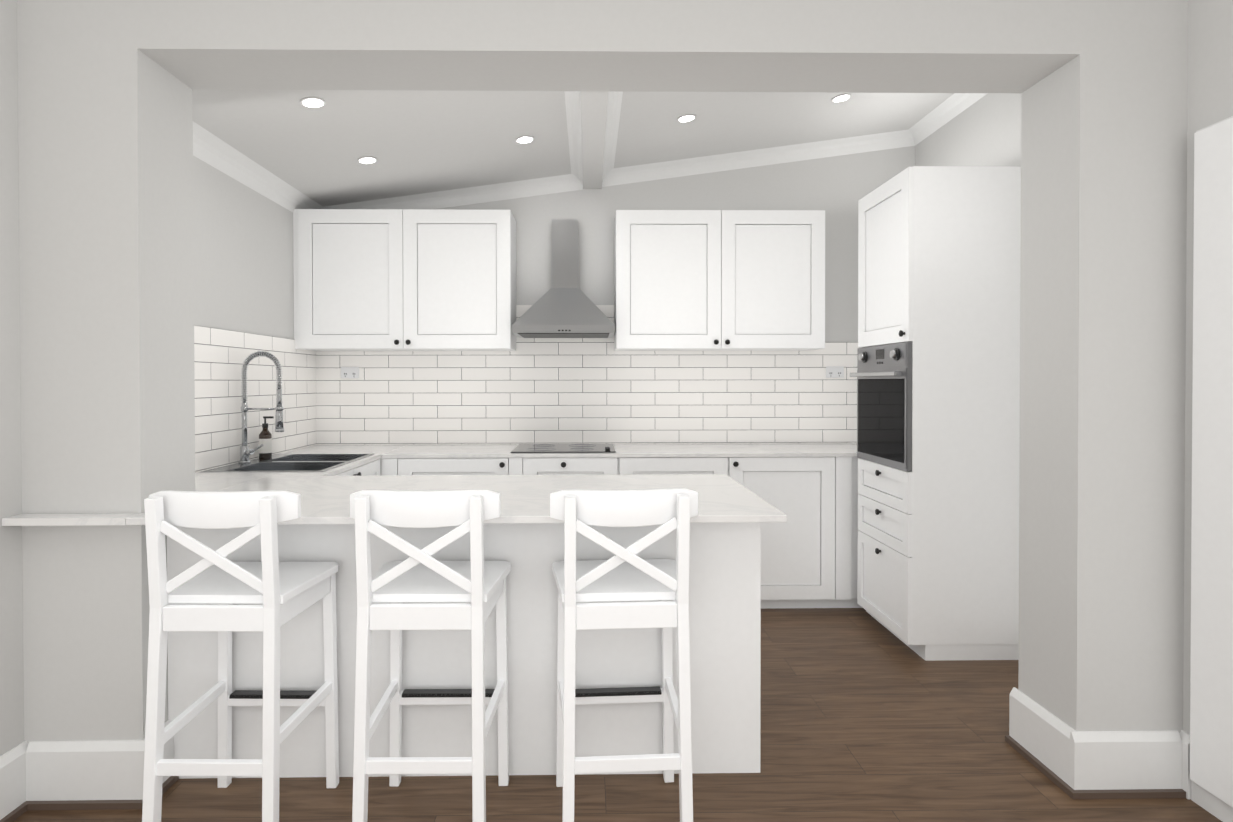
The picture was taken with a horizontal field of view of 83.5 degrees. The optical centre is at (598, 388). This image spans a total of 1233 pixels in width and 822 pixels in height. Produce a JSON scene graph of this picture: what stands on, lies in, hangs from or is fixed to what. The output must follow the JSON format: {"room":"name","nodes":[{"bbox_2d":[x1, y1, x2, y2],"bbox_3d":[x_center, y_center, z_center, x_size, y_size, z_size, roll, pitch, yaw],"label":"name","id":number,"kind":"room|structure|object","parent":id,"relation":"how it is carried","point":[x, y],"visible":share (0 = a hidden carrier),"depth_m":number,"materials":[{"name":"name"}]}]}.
{"room":"kitchen","nodes":[
{"label":"kitchen","id":0,"kind":"room"},
{"bbox_2d":[0,0,293,755],"bbox_3d":[-1.813,-0.224,0.684,0.110,3.050,7.530,0,1,-1],"label":"wall","id":1,"kind":"structure","parent":0,"point":[11,662],"depth_m":2.13,"materials":[{"name":"paint"}]},
{"bbox_2d":[194,325,317,472],"bbox_3d":[-1.804,0.044,3.428,0.007,0.658,2.010,0,1,-1],"label":"wall tile","id":2,"kind":"structure","parent":1,"relation":"attached to","point":[219,354],"depth_m":3.55,"materials":[{"name":"white tile"}]},
{"bbox_2d":[193,121,324,211],"bbox_3d":[-1.767,-1.090,3.372,0.085,0.096,1.920,0,1,-1],"label":"crown molding","id":3,"kind":"structure","parent":1,"relation":"attached to","point":[211,149],"depth_m":3.48,"materials":[{"name":"paint"}]},
{"bbox_2d":[192,89,953,206],"bbox_3d":[0.133,-1.431,3.451,3.890,0.603,2.030,0,1,-1],"label":"ceiling","id":4,"kind":"structure","parent":0,"point":[413,142],"depth_m":3.61,"materials":[{"name":"paint"}]},
{"bbox_2d":[300,97,325,107],"bbox_3d":[-1.199,-1.200,2.899,0.100,0.017,0.100,0,1,-1],"label":"recessed light","id":5,"kind":"object","parent":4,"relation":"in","point":[312,102],"visible":1,"depth_m":2.89,"materials":[{"name":"paint"}]},
{"bbox_2d":[358,157,376,163],"bbox_3d":[-1.221,-1.206,3.648,0.100,0.017,0.100,0,1,-1],"label":"recessed light","id":6,"kind":"object","parent":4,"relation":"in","point":[366,160],"visible":1,"depth_m":3.64,"materials":[{"name":"paint"}]},
{"bbox_2d":[515,136,533,142],"bbox_3d":[-0.391,-1.319,3.660,0.100,0.017,0.100,0,1,-1],"label":"recessed light","id":7,"kind":"object","parent":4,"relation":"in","point":[524,139],"visible":1,"depth_m":3.65,"materials":[{"name":"paint"}]},
{"bbox_2d":[677,114,695,122],"bbox_3d":[0.468,-1.436,3.671,0.100,0.017,0.100,0,1,-1],"label":"recessed light","id":8,"kind":"object","parent":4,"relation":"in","point":[686,118],"visible":1,"depth_m":3.66,"materials":[{"name":"paint"}]},
{"bbox_2d":[831,94,850,102],"bbox_3d":[1.295,-1.549,3.683,0.100,0.017,0.100,0,1,-1],"label":"recessed light","id":9,"kind":"object","parent":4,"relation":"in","point":[840,98],"visible":1,"depth_m":3.67,"materials":[{"name":"paint"}]},
{"bbox_2d":[17,0,1187,743],"bbox_3d":[0.152,-0.218,2.301,4.090,3.000,0.295,0,1,-1],"label":"wall","id":10,"kind":"structure","parent":0,"point":[107,250],"depth_m":2.17,"materials":[{"name":"paint"}]},
{"bbox_2d":[13,608,1221,821],"bbox_3d":[0.178,1.328,0.730,4.090,0.060,7.730,0,1,-1],"label":"floor","id":11,"kind":"structure","parent":0,"point":[865,716],"depth_m":2.26,"materials":[{"name":"brown wood"}]},
{"bbox_2d":[142,491,338,821],"bbox_3d":[-1.039,0.784,2.035,0.418,1.007,0.434,0,1,-1],"label":"bar stool","id":12,"kind":"object","parent":11,"relation":"on","point":[283,593],"visible":0.98,"depth_m":1.87,"materials":[{"name":"white wood"}]},
{"bbox_2d":[335,459,379,475],"bbox_3d":[-1.494,0.834,3.410,0.625,0.877,0.948,0,1,-1],"label":"base cabinet","id":13,"kind":"object","parent":11,"relation":"on","point":[372,468],"visible":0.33,"depth_m":3.60,"materials":[{"name":"white wood"}]},
{"bbox_2d":[195,445,406,475],"bbox_3d":[-1.509,0.381,3.716,0.591,0.022,1.470,0,1,-1],"label":"countertop","id":14,"kind":"structure","parent":13,"relation":"on","point":[377,451],"depth_m":3.85,"materials":[{"name":"stone"}]},
{"bbox_2d":[202,454,372,471],"bbox_3d":[-1.520,0.466,3.491,0.544,0.193,0.764,0,1,-1],"label":"sink","id":15,"kind":"object","parent":14,"relation":"in","point":[299,462],"visible":0.27,"depth_m":3.47,"materials":[{"name":"silver metal"}]},
{"bbox_2d":[238,351,283,463],"bbox_3d":[-1.672,0.091,3.401,0.224,0.556,0.103,0,1,-1],"label":"mixer","id":16,"kind":"object","parent":15,"relation":"on","point":[245,452],"visible":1,"depth_m":3.41,"materials":[{"name":"silver metal"}]},
{"bbox_2d":[259,416,273,458],"bbox_3d":[-1.745,0.257,3.625,0.074,0.221,0.063,0,1,-1],"label":"soap bottle","id":17,"kind":"object","parent":15,"relation":"on","point":[265,440],"visible":0.98,"depth_m":3.60,"materials":[{"name":"brown glass"}]},
{"bbox_2d":[350,490,510,821],"bbox_3d":[-0.484,0.783,2.044,0.416,1.007,0.428,0,1,-1],"label":"bar stool","id":18,"kind":"object","parent":11,"relation":"on","point":[477,581],"visible":1,"depth_m":1.88,"materials":[{"name":"white wood"}]},
{"bbox_2d":[381,458,524,475],"bbox_3d":[-0.825,0.826,4.175,0.788,0.876,0.598,0,1,-1],"label":"base cabinet","id":19,"kind":"object","parent":11,"relation":"on","point":[389,466],"depth_m":3.87,"materials":[{"name":"white wood"}]},
{"bbox_2d":[381,443,856,457],"bbox_3d":[0.425,0.373,4.182,3.288,0.022,0.596,0,1,-1],"label":"countertop","id":20,"kind":"structure","parent":19,"relation":"on","point":[645,450],"depth_m":3.99,"materials":[{"name":"stone"}]},
{"bbox_2d":[511,444,615,452],"bbox_3d":[-0.205,0.352,4.187,0.600,0.021,0.505,0,1,-1],"label":"cooktop","id":21,"kind":"object","parent":20,"relation":"in","point":[539,448],"visible":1,"depth_m":4.12,"materials":[{"name":"black glass"}]},
{"bbox_2d":[167,522,760,778],"bbox_3d":[-0.630,0.841,2.637,2.329,0.877,0.714,0,1,-1],"label":"base cabinet","id":22,"kind":"object","parent":11,"relation":"on","point":[725,612],"visible":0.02,"depth_m":2.29,"materials":[{"name":"white wood"}]},
{"bbox_2d":[2,474,786,525],"bbox_3d":[-0.611,0.392,2.534,2.351,0.022,0.920,0,1,-1],"label":"countertop","id":23,"kind":"structure","parent":22,"relation":"on","point":[526,498],"depth_m":2.58,"materials":[{"name":"stone"}]},
{"bbox_2d":[525,457,620,474],"bbox_3d":[-0.200,0.825,4.184,0.616,0.876,0.598,0,1,-1],"label":"base cabinet","id":24,"kind":"object","parent":11,"relation":"on","point":[533,466],"depth_m":3.88,"materials":[{"name":"white wood"}]},
{"bbox_2d":[0,687,1190,821],"bbox_3d":[0.076,1.210,-0.278,3.635,0.195,5.520,0,1,-1],"label":"baseboard","id":25,"kind":"structure","parent":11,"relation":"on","point":[1069,761],"depth_m":2.17,"materials":[{"name":"paint"}]},
{"bbox_2d":[550,488,697,821],"bbox_3d":[0.067,0.782,2.052,0.425,1.007,0.442,0,1,-1],"label":"bar stool","id":26,"kind":"object","parent":11,"relation":"on","point":[625,574],"visible":1,"depth_m":1.88,"materials":[{"name":"white wood"}]},
{"bbox_2d":[621,457,732,478],"bbox_3d":[0.419,0.824,4.193,0.621,0.876,0.598,0,1,-1],"label":"base cabinet","id":27,"kind":"object","parent":11,"relation":"on","point":[629,465],"depth_m":3.89,"materials":[{"name":"white wood"}]},
{"bbox_2d":[733,457,836,608],"bbox_3d":[1.032,0.823,4.202,0.606,0.876,0.598,0,1,-1],"label":"base cabinet","id":28,"kind":"object","parent":11,"relation":"on","point":[809,553],"depth_m":3.91,"materials":[{"name":"white wood"}]},
{"bbox_2d":[837,457,861,607],"bbox_3d":[1.663,0.822,4.212,0.812,0.876,0.598,0,1,-1],"label":"base cabinet","id":29,"kind":"object","parent":11,"relation":"on","point":[847,467],"depth_m":3.91,"materials":[{"name":"white wood"}]},
{"bbox_2d":[857,166,1020,660],"bbox_3d":[1.743,0.117,3.558,0.670,2.300,0.694,0,1,-1],"label":"tall cabinet","id":30,"kind":"object","parent":11,"relation":"on","point":[939,249],"visible":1,"depth_m":3.21,"materials":[{"name":"white wood"}]},
{"bbox_2d":[850,342,911,470],"bbox_3d":[1.417,0.082,3.507,0.074,0.602,0.594,0,1,-1],"label":"oven","id":31,"kind":"object","parent":30,"relation":"in","point":[883,374],"visible":1,"depth_m":3.43,"materials":[{"name":"black glass"}]},
{"bbox_2d":[380,146,914,475],"bbox_3d":[0.119,-0.266,4.528,4.090,3.050,0.100,0,1,-1],"label":"wall","id":32,"kind":"structure","parent":0,"point":[836,188],"depth_m":4.48,"materials":[{"name":"paint"}]},
{"bbox_2d":[293,209,404,350],"bbox_3d":[-1.496,-0.656,4.280,0.651,0.832,0.320,0,1,-1],"label":"upper cabinet","id":33,"kind":"object","parent":32,"relation":"attached to","point":[404,279],"depth_m":4.13,"materials":[{"name":"white wood"}]},
{"bbox_2d":[341,367,358,377],"bbox_3d":[-1.600,-0.102,4.440,0.116,0.074,0.010,0,1,-1],"label":"electrical outlet","id":34,"kind":"object","parent":32,"relation":"attached to","point":[349,372],"visible":1,"depth_m":4.44,"materials":[{"name":"white plastic"}]},
{"bbox_2d":[405,209,515,350],"bbox_3d":[-0.850,-0.657,4.290,0.642,0.832,0.320,0,1,-1],"label":"upper cabinet","id":35,"kind":"object","parent":32,"relation":"attached to","point":[460,265],"depth_m":4.14,"materials":[{"name":"white wood"}]},
{"bbox_2d":[512,219,614,337],"bbox_3d":[-0.207,-0.685,4.224,0.596,0.725,0.473,0,1,-1],"label":"range hood","id":36,"kind":"object","parent":32,"relation":"attached to","point":[564,306],"visible":1,"depth_m":4.16,"materials":[{"name":"silver metal"}]},
{"bbox_2d":[318,305,857,444],"bbox_3d":[0.120,-0.090,4.476,3.888,0.900,0.007,0,1,-1],"label":"wall tile","id":37,"kind":"structure","parent":32,"relation":"attached to","point":[564,391],"depth_m":4.47,"materials":[{"name":"white tile"}]},
{"bbox_2d":[564,91,622,188],"bbox_3d":[-0.025,-1.334,3.450,0.270,0.108,2.028,0,1,-1],"label":"ceiling beam","id":38,"kind":"structure","parent":32,"relation":"attached to","point":[593,118],"depth_m":3.55,"materials":[{"name":"paint"}]},
{"bbox_2d":[325,130,915,208],"bbox_3d":[0.119,-1.359,4.425,3.890,0.608,0.085,0,1,-1],"label":"crown molding","id":39,"kind":"structure","parent":32,"relation":"attached to","point":[895,139],"depth_m":4.44,"materials":[{"name":"paint"}]},
{"bbox_2d":[614,210,725,350],"bbox_3d":[0.420,-0.659,4.309,0.633,0.832,0.320,0,1,-1],"label":"upper cabinet","id":40,"kind":"object","parent":32,"relation":"attached to","point":[719,280],"depth_m":4.16,"materials":[{"name":"white wood"}]},
{"bbox_2d":[718,210,824,350],"bbox_3d":[1.051,-0.660,4.319,0.629,0.832,0.320,0,1,-1],"label":"upper cabinet","id":41,"kind":"object","parent":32,"relation":"attached to","point":[775,259],"depth_m":4.17,"materials":[{"name":"white wood"}]},
{"bbox_2d":[826,366,843,377],"bbox_3d":[1.537,-0.107,4.487,0.116,0.074,0.010,0,1,-1],"label":"electrical outlet","id":42,"kind":"object","parent":32,"relation":"attached to","point":[834,371],"visible":1,"depth_m":4.48,"materials":[{"name":"white plastic"}]},
{"bbox_2d":[915,93,1020,166],"bbox_3d":[2.130,-0.258,3.493,0.100,3.050,2.030,0,1,-1],"label":"wall","id":43,"kind":"structure","parent":0,"point":[985,130],"depth_m":3.74,"materials":[{"name":"paint"}]},
{"bbox_2d":[905,93,987,144],"bbox_3d":[2.036,-1.613,3.424,0.085,0.085,1.920,0,1,-1],"label":"crown molding","id":44,"kind":"structure","parent":43,"relation":"attached to","point":[956,103],"depth_m":4.11,"materials":[{"name":"paint"}]},
{"bbox_2d":[1183,0,1232,733],"bbox_3d":[1.944,-0.193,-0.422,0.100,3.000,5.205,0,1,-1],"label":"wall","id":45,"kind":"structure","parent":0,"point":[1210,62],"depth_m":2.15,"materials":[{"name":"paint"}]},
{"bbox_2d":[1190,116,1232,821],"bbox_3d":[1.852,0.251,1.409,0.027,2.075,1.460,0,1,-1],"label":"door","id":46,"kind":"structure","parent":45,"relation":"in","point":[1211,717],"depth_m":2.06,"materials":[{"name":"paint"}]}
]}

